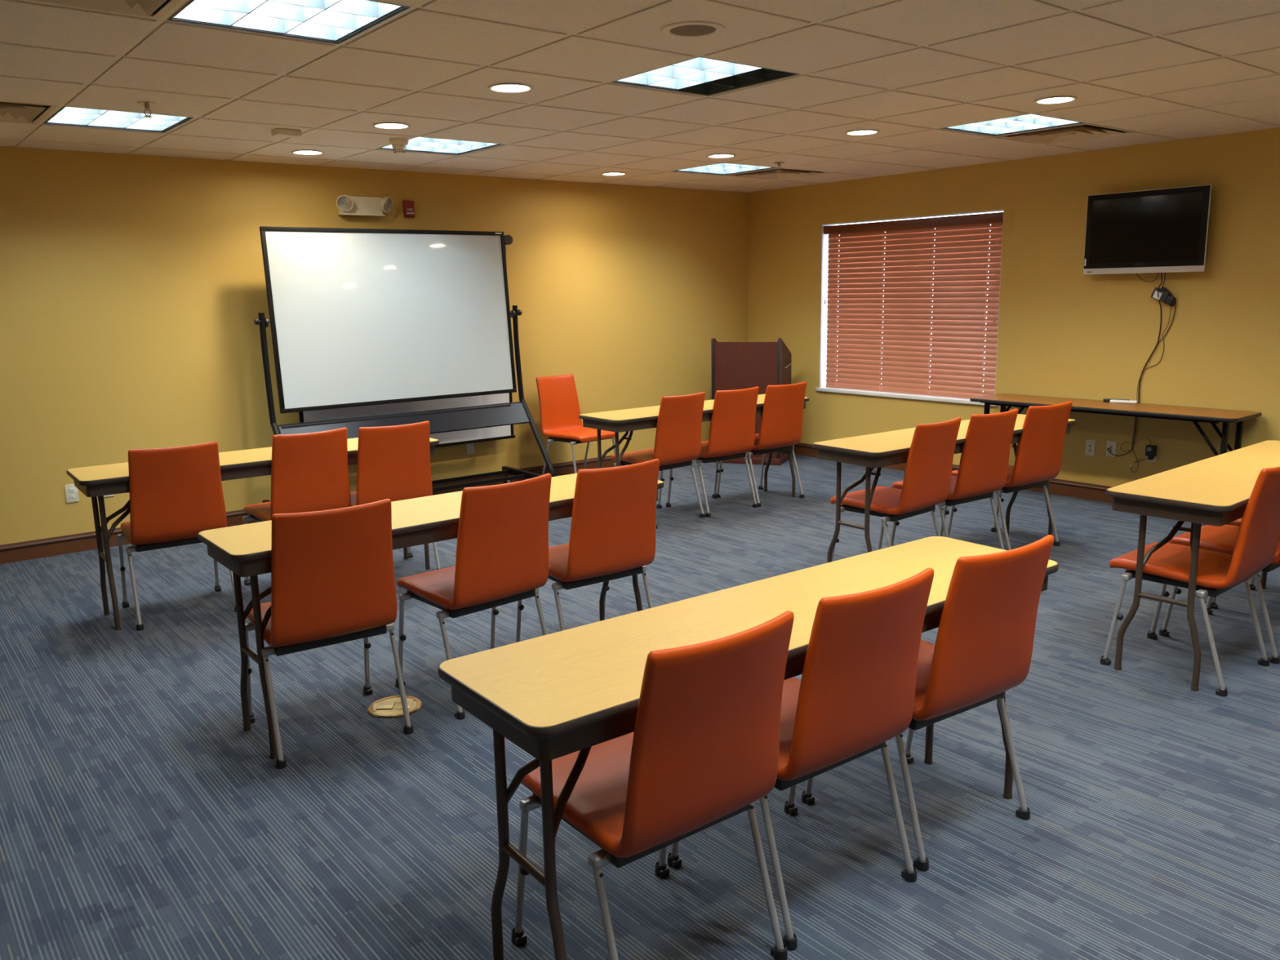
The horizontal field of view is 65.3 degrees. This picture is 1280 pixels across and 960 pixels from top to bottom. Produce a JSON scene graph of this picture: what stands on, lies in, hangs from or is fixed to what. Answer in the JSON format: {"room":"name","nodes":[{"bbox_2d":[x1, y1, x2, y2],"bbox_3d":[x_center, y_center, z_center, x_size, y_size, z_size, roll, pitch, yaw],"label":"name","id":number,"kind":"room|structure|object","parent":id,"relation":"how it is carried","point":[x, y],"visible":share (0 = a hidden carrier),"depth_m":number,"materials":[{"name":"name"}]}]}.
{"room":"meeting room","nodes":[
{"label":"meeting room","id":0,"kind":"room"},
{"bbox_2d":[0,146,747,545],"bbox_3d":[-2.280,-1.060,7.282,8.720,2.599,0.120,-10,14,-38],"label":"wall","id":1,"kind":"structure","parent":0,"point":[133,286],"depth_m":6.78,"materials":[{"name":"paint"}]},
{"bbox_2d":[64,484,79,502],"bbox_3d":[-3.596,0.084,6.325,0.072,0.116,0.009,-10,14,-38],"label":"wall outlet","id":2,"kind":"object","parent":1,"relation":"attached to","point":[71,491],"visible":0.89,"depth_m":6.32,"materials":[{"name":"beige plastic"}]},
{"bbox_2d":[68,488,75,492],"bbox_3d":[-3.595,0.065,6.319,0.033,0.027,0.004,-10,14,-38],"label":"socket","id":3,"kind":"object","parent":2,"relation":"attached to","point":[70,490],"depth_m":6.32,"materials":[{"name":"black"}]},
{"bbox_2d":[69,493,75,498],"bbox_3d":[-3.594,0.104,6.327,0.033,0.027,0.004,-10,14,-38],"label":"socket","id":4,"kind":"object","parent":2,"relation":"attached to","point":[71,495],"depth_m":6.33,"materials":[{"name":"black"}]},
{"bbox_2d":[0,455,623,564],"bbox_3d":[-2.219,0.170,7.454,8.500,0.116,0.022,-10,14,-38],"label":"baseboard","id":5,"kind":"structure","parent":1,"relation":"attached to","point":[64,544],"depth_m":6.43,"materials":[{"name":"brown wood"}]},
{"bbox_2d":[336,195,392,217],"bbox_3d":[-1.983,-1.976,7.205,0.430,0.136,0.125,-10,14,-38],"label":"emergency light","id":6,"kind":"object","parent":1,"relation":"attached to","point":[354,206],"visible":1,"depth_m":7.21,"materials":[{"name":"beige plastic"}]},
{"bbox_2d":[298,235,515,447],"bbox_3d":[-1.739,-1.037,7.569,1.818,1.621,0.112,-10,14,-38],"label":"whiteboard stand","id":7,"kind":"object","parent":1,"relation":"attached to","point":[505,432],"visible":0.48,"depth_m":7.79,"materials":[{"name":"white metal"}]},
{"bbox_2d":[402,200,414,217],"bbox_3d":[-1.726,-2.025,7.463,0.080,0.120,0.038,-10,14,-38],"label":"fire alarm strobe","id":8,"kind":"object","parent":1,"relation":"attached to","point":[408,206],"visible":1,"depth_m":7.45,"materials":[{"name":"red plastic"}]},
{"bbox_2d":[466,443,474,454],"bbox_3d":[-1.372,-0.268,8.077,0.072,0.116,0.009,-10,14,-38],"label":"wall outlet","id":9,"kind":"object","parent":1,"relation":"attached to","point":[469,446],"visible":0.82,"depth_m":8.07,"materials":[{"name":"beige plastic"}]},
{"bbox_2d":[0,454,1279,959],"bbox_3d":[0.641,0.858,4.127,8.900,0.100,9.100,-10,14,-38],"label":"floor","id":10,"kind":"structure","parent":0,"point":[140,819],"depth_m":3.19,"materials":[{"name":"blue carpet"}]},
{"bbox_2d":[116,441,236,631],"bbox_3d":[-2.363,0.235,5.061,0.489,0.890,0.568,-8,13,-34],"label":"chair","id":11,"kind":"object","parent":10,"relation":"on","point":[176,495],"visible":0.79,"depth_m":4.84,"materials":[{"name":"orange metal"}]},
{"bbox_2d":[66,437,439,630],"bbox_3d":[-1.982,0.232,5.389,1.823,0.758,0.458,-9,13,-36],"label":"table","id":12,"kind":"object","parent":10,"relation":"on","point":[100,481],"visible":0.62,"depth_m":4.97,"materials":[{"name":"beige laminate"}]},
{"bbox_2d":[242,427,351,585],"bbox_3d":[-1.862,0.151,5.452,0.489,0.890,0.568,-10,14,-39],"label":"chair","id":13,"kind":"object","parent":10,"relation":"on","point":[309,472],"visible":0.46,"depth_m":5.23,"materials":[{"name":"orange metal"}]},
{"bbox_2d":[244,498,413,768],"bbox_3d":[-1.152,0.487,3.614,0.489,0.890,0.568,-8,13,-33],"label":"chair","id":14,"kind":"object","parent":10,"relation":"on","point":[333,579],"visible":0.88,"depth_m":3.40,"materials":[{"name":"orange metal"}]},
{"bbox_2d":[367,695,422,718],"bbox_3d":[-0.953,0.879,3.885,0.208,0.010,0.208,-1,11,-1],"label":"floor outlet","id":15,"kind":"object","parent":10,"relation":"on","point":[390,707],"visible":0.96,"depth_m":3.87,"materials":[{"name":"gold metal"}]},
{"bbox_2d":[350,421,441,569],"bbox_3d":[-1.458,0.098,5.687,0.489,0.890,0.568,-8,13,-33],"label":"chair","id":16,"kind":"object","parent":10,"relation":"on","point":[393,462],"visible":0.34,"depth_m":5.44,"materials":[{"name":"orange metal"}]},
{"bbox_2d":[253,226,555,502],"bbox_3d":[-1.663,-0.761,7.168,2.032,2.031,0.748,-9,14,-37],"label":"whiteboard","id":17,"kind":"object","parent":10,"relation":"on","point":[358,317],"visible":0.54,"depth_m":7.12,"materials":[{"name":"grey plastic"}]},
{"bbox_2d":[265,318,268,327],"bbox_3d":[-2.465,-1.038,6.592,0.010,0.060,0.060,-9,14,-37],"label":"washer","id":18,"kind":"object","parent":17,"relation":"in","point":[266,319],"depth_m":6.58,"materials":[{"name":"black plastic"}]},
{"bbox_2d":[279,402,511,428],"bbox_3d":[-1.708,-0.468,7.216,1.770,0.029,0.042,-9,14,-37],"label":"marker tray","id":19,"kind":"object","parent":17,"relation":"on","point":[500,407],"depth_m":7.19,"materials":[{"name":"black plastic"}]},
{"bbox_2d":[277,401,528,438],"bbox_3d":[-1.639,-0.405,7.215,1.890,0.156,0.122,-9,14,-37],"label":"shelf","id":20,"kind":"object","parent":17,"relation":"attached to","point":[465,418],"depth_m":7.34,"materials":[{"name":"black metal"}]},
{"bbox_2d":[510,310,515,318],"bbox_3d":[-0.985,-1.284,7.735,0.010,0.060,0.060,-9,14,-37],"label":"washer","id":21,"kind":"object","parent":17,"relation":"in","point":[513,312],"depth_m":7.72,"materials":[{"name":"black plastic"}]},
{"bbox_2d":[197,473,663,759],"bbox_3d":[-0.728,0.469,4.016,1.823,0.758,0.458,-9,14,-37],"label":"table","id":22,"kind":"object","parent":10,"relation":"on","point":[245,549],"visible":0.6,"depth_m":3.60,"materials":[{"name":"beige laminate"}]},
{"bbox_2d":[395,473,551,719],"bbox_3d":[-0.652,0.406,3.987,0.489,0.890,0.568,-11,15,-42],"label":"chair","id":23,"kind":"object","parent":10,"relation":"on","point":[502,557],"visible":0.87,"depth_m":3.79,"materials":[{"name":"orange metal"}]},
{"bbox_2d":[535,373,615,475],"bbox_3d":[-0.523,-0.403,8.218,0.489,0.890,0.568,-12,15,-44],"label":"chair","id":24,"kind":"object","parent":10,"relation":"on","point":[559,406],"visible":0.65,"depth_m":8.27,"materials":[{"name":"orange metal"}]},
{"bbox_2d":[515,458,659,642],"bbox_3d":[-0.220,0.336,4.310,0.489,0.890,0.568,-9,13,-35],"label":"chair","id":25,"kind":"object","parent":10,"relation":"on","point":[613,535],"visible":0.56,"depth_m":4.09,"materials":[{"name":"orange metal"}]},
{"bbox_2d":[511,610,794,959],"bbox_3d":[0.028,0.709,2.325,0.489,0.890,0.568,-9,14,-37],"label":"chair","id":26,"kind":"object","parent":10,"relation":"on","point":[703,747],"visible":0.97,"depth_m":2.12,"materials":[{"name":"orange leather"}]},
{"bbox_2d":[611,391,705,528],"bbox_3d":[0.133,-0.168,6.919,0.489,0.890,0.568,-11,14,-41],"label":"chair","id":27,"kind":"object","parent":10,"relation":"on","point":[677,442],"visible":0.75,"depth_m":6.73,"materials":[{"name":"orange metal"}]},
{"bbox_2d":[578,394,808,497],"bbox_3d":[0.435,-0.156,7.179,1.823,0.758,0.458,-9,14,-37],"label":"table","id":28,"kind":"object","parent":10,"relation":"on","point":[625,420],"visible":0.55,"depth_m":6.70,"materials":[{"name":"beige laminate"}]},
{"bbox_2d":[665,386,759,517],"bbox_3d":[0.536,-0.234,7.228,0.489,0.890,0.568,-9,13,-36],"label":"chair","id":29,"kind":"object","parent":10,"relation":"on","point":[732,424],"visible":0.9,"depth_m":7.02,"materials":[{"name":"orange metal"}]},
{"bbox_2d":[438,536,1058,959],"bbox_3d":[0.402,0.702,2.679,1.823,0.758,0.458,-9,13,-36],"label":"table","id":30,"kind":"object","parent":10,"relation":"on","point":[557,695],"visible":0.71,"depth_m":2.29,"materials":[{"name":"beige laminate"}]},
{"bbox_2d":[711,337,792,465],"bbox_3d":[1.032,-0.748,9.213,0.690,1.136,0.484,3,12,21],"label":"lectern","id":31,"kind":"object","parent":10,"relation":"on","point":[735,366],"visible":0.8,"depth_m":8.98,"materials":[{"name":"brown wood"}]},
{"bbox_2d":[715,381,806,506],"bbox_3d":[0.924,-0.298,7.520,0.489,0.890,0.568,-9,13,-36],"label":"chair","id":32,"kind":"object","parent":10,"relation":"on","point":[781,420],"visible":0.82,"depth_m":7.31,"materials":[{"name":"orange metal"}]},
{"bbox_2d":[666,568,933,951],"bbox_3d":[0.422,0.642,2.636,0.489,0.890,0.568,-9,13,-36],"label":"chair","id":33,"kind":"object","parent":10,"relation":"on","point":[855,693],"visible":0.71,"depth_m":2.41,"materials":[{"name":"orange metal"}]},
{"bbox_2d":[830,417,961,561],"bbox_3d":[1.375,0.100,5.388,0.489,0.890,0.568,-11,14,-41],"label":"chair","id":34,"kind":"object","parent":10,"relation":"on","point":[926,482],"visible":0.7,"depth_m":5.19,"materials":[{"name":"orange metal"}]},
{"bbox_2d":[801,534,1053,871],"bbox_3d":[0.846,0.575,2.949,0.489,0.890,0.568,-8,13,-33],"label":"chair","id":35,"kind":"object","parent":10,"relation":"on","point":[982,650],"visible":0.7,"depth_m":2.72,"materials":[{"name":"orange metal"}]},
{"bbox_2d":[812,413,1075,563],"bbox_3d":[1.777,0.093,5.734,1.823,0.758,0.458,-9,13,-35],"label":"table","id":36,"kind":"object","parent":10,"relation":"on","point":[879,450],"visible":0.62,"depth_m":5.28,"materials":[{"name":"beige laminate"}]},
{"bbox_2d":[890,408,1017,549],"bbox_3d":[1.794,0.029,5.716,0.489,0.890,0.568,-9,13,-34],"label":"chair","id":37,"kind":"object","parent":10,"relation":"on","point":[983,469],"visible":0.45,"depth_m":5.49,"materials":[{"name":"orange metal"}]},
{"bbox_2d":[947,400,1072,550],"bbox_3d":[2.228,-0.039,6.027,0.489,0.890,0.568,-8,13,-33],"label":"chair","id":38,"kind":"object","parent":10,"relation":"on","point":[1038,458],"visible":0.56,"depth_m":5.80,"materials":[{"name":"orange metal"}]},
{"bbox_2d":[969,393,1262,455],"bbox_3d":[3.212,-0.160,6.968,0.458,0.737,1.831,-10,14,-39],"label":"table","id":39,"kind":"object","parent":10,"relation":"on","point":[1212,415],"visible":0.59,"depth_m":6.59,"materials":[{"name":"laminate"}]},
{"bbox_2d":[1102,398,1129,402],"bbox_3d":[3.346,-0.558,7.016,0.170,0.022,0.048,4,12,23],"label":"remote control","id":40,"kind":"object","parent":39,"relation":"on","point":[1106,400],"visible":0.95,"depth_m":7.02,"materials":[{"name":"black plastic"}]},
{"bbox_2d":[1110,399,1137,404],"bbox_3d":[3.363,-0.545,6.948,0.170,0.022,0.048,6,13,35],"label":"remote control","id":41,"kind":"object","parent":39,"relation":"on","point":[1113,401],"visible":1,"depth_m":6.93,"materials":[{"name":"white plastic"}]},
{"bbox_2d":[1099,466,1279,697],"bbox_3d":[2.279,0.335,4.057,0.489,0.890,0.568,-10,14,-40],"label":"chair","id":42,"kind":"object","parent":10,"relation":"on","point":[1259,531],"visible":0.97,"depth_m":3.90,"materials":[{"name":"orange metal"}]},
{"bbox_2d":[1106,440,1279,691],"bbox_3d":[2.690,0.318,4.457,1.823,0.758,0.458,-10,14,-39],"label":"table","id":43,"kind":"object","parent":10,"relation":"on","point":[1216,491],"visible":0.93,"depth_m":3.97,"materials":[{"name":"beige laminate"}]},
{"bbox_2d":[1158,524,1279,664],"bbox_3d":[2.692,0.268,4.369,0.489,0.890,0.568,-10,14,-38],"label":"chair","id":44,"kind":"object","parent":10,"relation":"on","point":[1222,539],"visible":0.5,"depth_m":4.38,"materials":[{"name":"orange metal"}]},
{"bbox_2d":[1209,517,1255,608],"bbox_3d":[3.120,0.191,4.731,0.489,0.890,0.568,-10,14,-38],"label":"chair","id":45,"kind":"object","parent":10,"relation":"on","point":[1237,522],"visible":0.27,"depth_m":4.85,"materials":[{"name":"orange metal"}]},
{"bbox_2d":[0,0,1279,192],"bbox_3d":[0.513,-1.709,3.574,8.700,0.204,9.100,-10,14,-38],"label":"ceiling","id":46,"kind":"structure","parent":0,"point":[906,71],"depth_m":4.39,"materials":[{"name":"tile"}]},
{"bbox_2d":[0,100,57,123],"bbox_3d":[-3.149,-1.800,4.734,0.590,0.098,0.590,-10,14,-38],"label":"ceiling vent","id":47,"kind":"object","parent":46,"relation":"in","point":[10,111],"visible":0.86,"depth_m":4.86,"materials":[{"name":"beige metal"}]},
{"bbox_2d":[24,0,181,19],"bbox_3d":[-1.622,-1.474,2.862,0.590,0.098,0.590,-10,14,-38],"label":"ceiling vent","id":48,"kind":"object","parent":46,"relation":"in","point":[143,8],"visible":1,"depth_m":3.12,"materials":[{"name":"grey metal"}]},
{"bbox_2d":[42,106,194,133],"bbox_3d":[-2.674,-1.896,5.105,0.586,0.117,0.586,-10,14,-38],"label":"recessed troffer","id":49,"kind":"object","parent":46,"relation":"attached to","point":[65,115],"visible":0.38,"depth_m":5.19,"materials":[{"name":"white plastic"}]},
{"bbox_2d":[137,101,155,117],"bbox_3d":[-2.293,-1.723,4.653,0.080,0.064,0.080,-10,14,-38],"label":"sprinkler","id":50,"kind":"object","parent":46,"relation":"attached to","point":[146,104],"visible":1,"depth_m":4.64,"materials":[{"name":"silver metal"}]},
{"bbox_2d":[271,128,302,137],"bbox_3d":[-1.940,-1.904,5.485,0.136,0.034,0.091,-11,14,-41],"label":"sensor","id":51,"kind":"object","parent":46,"relation":"attached to","point":[279,132],"visible":1,"depth_m":5.46,"materials":[{"name":"beige plastic"}]},
{"bbox_2d":[166,0,410,44],"bbox_3d":[-1.147,-1.569,3.232,0.586,0.117,0.586,-10,14,-38],"label":"recessed troffer","id":52,"kind":"object","parent":46,"relation":"attached to","point":[332,21],"visible":0.94,"depth_m":3.35,"materials":[{"name":"white plastic"}]},
{"bbox_2d":[291,150,324,155],"bbox_3d":[-2.106,-2.125,6.322,0.200,0.108,0.200,-10,14,-38],"label":"recessed light","id":53,"kind":"object","parent":46,"relation":"in","point":[296,152],"visible":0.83,"depth_m":6.38,"materials":[{"name":"white glass"}]},
{"bbox_2d":[372,122,410,128],"bbox_3d":[-1.342,-1.961,5.386,0.200,0.108,0.200,-10,14,-38],"label":"recessed light","id":54,"kind":"object","parent":46,"relation":"in","point":[384,125],"visible":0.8,"depth_m":5.44,"materials":[{"name":"white"}]},
{"bbox_2d":[388,137,408,155],"bbox_3d":[-1.419,-1.961,5.887,0.112,0.093,0.112,-10,14,-38],"label":"smoke detector","id":55,"kind":"object","parent":46,"relation":"attached to","point":[398,144],"visible":1,"depth_m":5.86,"materials":[{"name":"beige plastic"}]},
{"bbox_2d":[376,136,505,155],"bbox_3d":[-1.249,-2.137,6.225,0.586,0.117,0.586,-10,14,-38],"label":"recessed troffer","id":56,"kind":"object","parent":46,"relation":"attached to","point":[419,144],"visible":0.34,"depth_m":6.32,"materials":[{"name":"white plastic"}]},
{"bbox_2d":[488,83,533,93],"bbox_3d":[-0.579,-1.798,4.450,0.200,0.108,0.200,-10,14,-38],"label":"recessed light","id":57,"kind":"object","parent":46,"relation":"in","point":[504,87],"visible":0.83,"depth_m":4.50,"materials":[{"name":"white"}]},
{"bbox_2d":[600,172,626,175],"bbox_3d":[-0.205,-2.446,7.816,0.200,0.108,0.200,-10,14,-38],"label":"recessed light","id":58,"kind":"object","parent":46,"relation":"in","point":[606,173],"visible":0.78,"depth_m":7.88,"materials":[{"name":"white"}]},
{"bbox_2d":[661,21,724,38],"bbox_3d":[0.186,-1.585,3.523,0.224,0.006,0.224,-10,14,-38],"label":"ceiling speaker","id":59,"kind":"object","parent":46,"relation":"attached to","point":[686,29],"visible":1,"depth_m":3.51,"materials":[{"name":"beige plastic"}]},
{"bbox_2d":[670,24,715,35],"bbox_3d":[0.186,-1.585,3.523,0.164,0.002,0.164,-10,14,-38],"label":"grille","id":60,"kind":"object","parent":59,"relation":"attached to","point":[678,29],"depth_m":3.52,"materials":[{"name":"brown metal"}]},
{"bbox_2d":[609,56,799,96],"bbox_3d":[0.278,-1.810,4.353,0.586,0.117,0.586,-10,14,-38],"label":"recessed troffer","id":61,"kind":"object","parent":46,"relation":"attached to","point":[701,76],"visible":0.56,"depth_m":4.44,"materials":[{"name":"white plastic"}]},
{"bbox_2d":[706,153,735,158],"bbox_3d":[0.558,-2.283,6.880,0.200,0.108,0.200,-10,14,-38],"label":"recessed light","id":62,"kind":"object","parent":46,"relation":"in","point":[720,155],"visible":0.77,"depth_m":6.95,"materials":[{"name":"white"}]},
{"bbox_2d":[671,162,777,175],"bbox_3d":[0.651,-2.459,7.719,0.586,0.117,0.586,-10,14,-38],"label":"recessed troffer","id":63,"kind":"object","parent":46,"relation":"attached to","point":[723,168],"visible":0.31,"depth_m":7.83,"materials":[{"name":"white plastic"}]},
{"bbox_2d":[728,167,829,179],"bbox_3d":[1.127,-2.524,8.095,0.590,0.098,0.590,-10,14,-38],"label":"ceiling vent","id":64,"kind":"object","parent":46,"relation":"in","point":[784,173],"visible":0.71,"depth_m":8.09,"materials":[{"name":"beige metal"}]},
{"bbox_2d":[773,161,784,171],"bbox_3d":[1.022,-2.299,7.337,0.080,0.064,0.080,-10,14,-38],"label":"sprinkler","id":65,"kind":"object","parent":46,"relation":"attached to","point":[779,163],"visible":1,"depth_m":7.33,"materials":[{"name":"silver metal"}]},
{"bbox_2d":[844,129,879,135],"bbox_3d":[1.322,-2.119,5.944,0.200,0.108,0.200,-10,14,-38],"label":"recessed light","id":66,"kind":"object","parent":46,"relation":"in","point":[857,132],"visible":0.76,"depth_m":6.00,"materials":[{"name":"white"}]},
{"bbox_2d":[939,113,1085,136],"bbox_3d":[2.178,-2.132,5.846,0.586,0.117,0.586,-10,14,-38],"label":"recessed troffer","id":67,"kind":"object","parent":46,"relation":"attached to","point":[1030,122],"visible":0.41,"depth_m":5.94,"materials":[{"name":"white plastic"}]},
{"bbox_2d":[1034,96,1077,104],"bbox_3d":[2.085,-1.956,5.008,0.200,0.108,0.200,-10,14,-38],"label":"recessed light","id":68,"kind":"object","parent":46,"relation":"in","point":[1055,100],"visible":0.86,"depth_m":5.06,"materials":[{"name":"white"}]},
{"bbox_2d":[997,123,1135,143],"bbox_3d":[2.654,-2.197,6.223,0.590,0.098,0.590,-10,14,-38],"label":"ceiling vent","id":69,"kind":"object","parent":46,"relation":"in","point":[1085,131],"visible":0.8,"depth_m":6.22,"materials":[{"name":"beige metal"}]},
{"bbox_2d":[747,127,1279,486],"bbox_3d":[3.904,-1.024,6.459,0.140,2.599,8.900,-10,14,-38],"label":"wall","id":70,"kind":"structure","parent":0,"point":[1064,331],"depth_m":7.18,"materials":[{"name":"paint"}]},
{"bbox_2d":[815,209,1004,406],"bbox_3d":[2.258,-1.446,8.448,0.167,1.497,1.860,-10,14,-38],"label":"window","id":71,"kind":"structure","parent":70,"relation":"in","point":[824,254],"depth_m":9.00,"materials":[{"name":"white"}]},
{"bbox_2d":[823,212,1003,399],"bbox_3d":[2.248,-1.451,8.430,0.083,1.445,1.779,-10,14,-38],"label":"window blind","id":72,"kind":"object","parent":71,"relation":"attached to","point":[960,286],"visible":1,"depth_m":8.36,"materials":[{"name":"brown wood"}]},
{"bbox_2d":[791,442,1113,502],"bbox_3d":[3.871,0.207,6.634,0.022,0.116,8.880,-10,14,-38],"label":"baseboard","id":73,"kind":"structure","parent":70,"relation":"attached to","point":[1057,486],"depth_m":7.48,"materials":[{"name":"brown wood"}]},
{"bbox_2d":[1084,439,1095,456],"bbox_3d":[3.285,-0.236,7.293,0.012,0.116,0.072,-10,14,-38],"label":"outlet","id":74,"kind":"object","parent":70,"relation":"attached to","point":[1090,449],"visible":1,"depth_m":7.29,"materials":[{"name":"beige plastic"}]},
{"bbox_2d":[1106,440,1116,457],"bbox_3d":[3.381,-0.224,7.173,0.012,0.116,0.072,-10,14,-38],"label":"outlet","id":75,"kind":"object","parent":70,"relation":"attached to","point":[1110,444],"visible":1,"depth_m":7.17,"materials":[{"name":"beige plastic"}]},
{"bbox_2d":[1106,448,1131,456],"bbox_3d":[3.416,-0.198,7.121,0.167,0.057,0.021,9,15,44],"label":"cable","id":76,"kind":"object","parent":75,"relation":"attached to","point":[1108,448],"visible":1,"depth_m":7.13,"materials":[{"name":"black plastic"}]},
{"bbox_2d":[1083,184,1212,274],"bbox_3d":[3.417,-1.669,6.728,0.118,0.542,0.808,-10,14,-38],"label":"television","id":77,"kind":"object","parent":70,"relation":"attached to","point":[1161,230],"visible":1,"depth_m":6.67,"materials":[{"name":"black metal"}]},
{"bbox_2d":[1131,272,1162,450],"bbox_3d":[3.481,-0.809,6.873,0.059,1.244,0.141,-10,14,-38],"label":"cable","id":78,"kind":"object","parent":77,"relation":"hanging from","point":[1161,273],"visible":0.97,"depth_m":6.79,"materials":[{"name":"black plastic"}]},
{"bbox_2d":[1136,272,1159,281],"bbox_3d":[3.439,-1.384,6.779,0.026,0.078,0.169,-10,14,-38],"label":"cable","id":79,"kind":"object","parent":77,"relation":"hanging from","point":[1158,273],"visible":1,"depth_m":6.78,"materials":[{"name":"black plastic"}]},
{"bbox_2d":[1132,272,1176,446],"bbox_3d":[3.512,-0.817,6.833,0.057,1.214,0.220,-10,14,-38],"label":"cable","id":80,"kind":"object","parent":77,"relation":"hanging from","point":[1165,273],"visible":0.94,"depth_m":6.83,"materials":[{"name":"black plastic"}]},
{"bbox_2d":[1151,286,1176,306],"bbox_3d":[3.526,-1.234,6.731,0.041,0.130,0.152,-10,14,-38],"label":"box","id":81,"kind":"object","parent":80,"relation":"hanging from","point":[1165,296],"visible":1,"depth_m":6.71,"materials":[{"name":"black plastic"}]},
{"bbox_2d":[1131,306,1171,445],"bbox_3d":[3.518,-0.721,6.873,0.030,1.004,0.203,-10,14,-38],"label":"cable","id":82,"kind":"object","parent":81,"relation":"hanging from","point":[1171,306],"visible":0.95,"depth_m":6.88,"materials":[{"name":"black plastic"}]},
{"bbox_2d":[1145,446,1157,462],"bbox_3d":[3.560,-0.186,6.955,0.009,0.116,0.072,-10,14,-38],"label":"wall outlet","id":83,"kind":"object","parent":70,"relation":"attached to","point":[1154,460],"visible":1,"depth_m":6.95,"materials":[{"name":"beige plastic"}]},
{"bbox_2d":[1145,444,1157,459],"bbox_3d":[3.544,-0.190,6.930,0.046,0.101,0.058,-10,14,-38],"label":"power adapter","id":84,"kind":"object","parent":83,"relation":"attached to","point":[1151,450],"visible":1,"depth_m":6.91,"materials":[{"name":"black plastic"}]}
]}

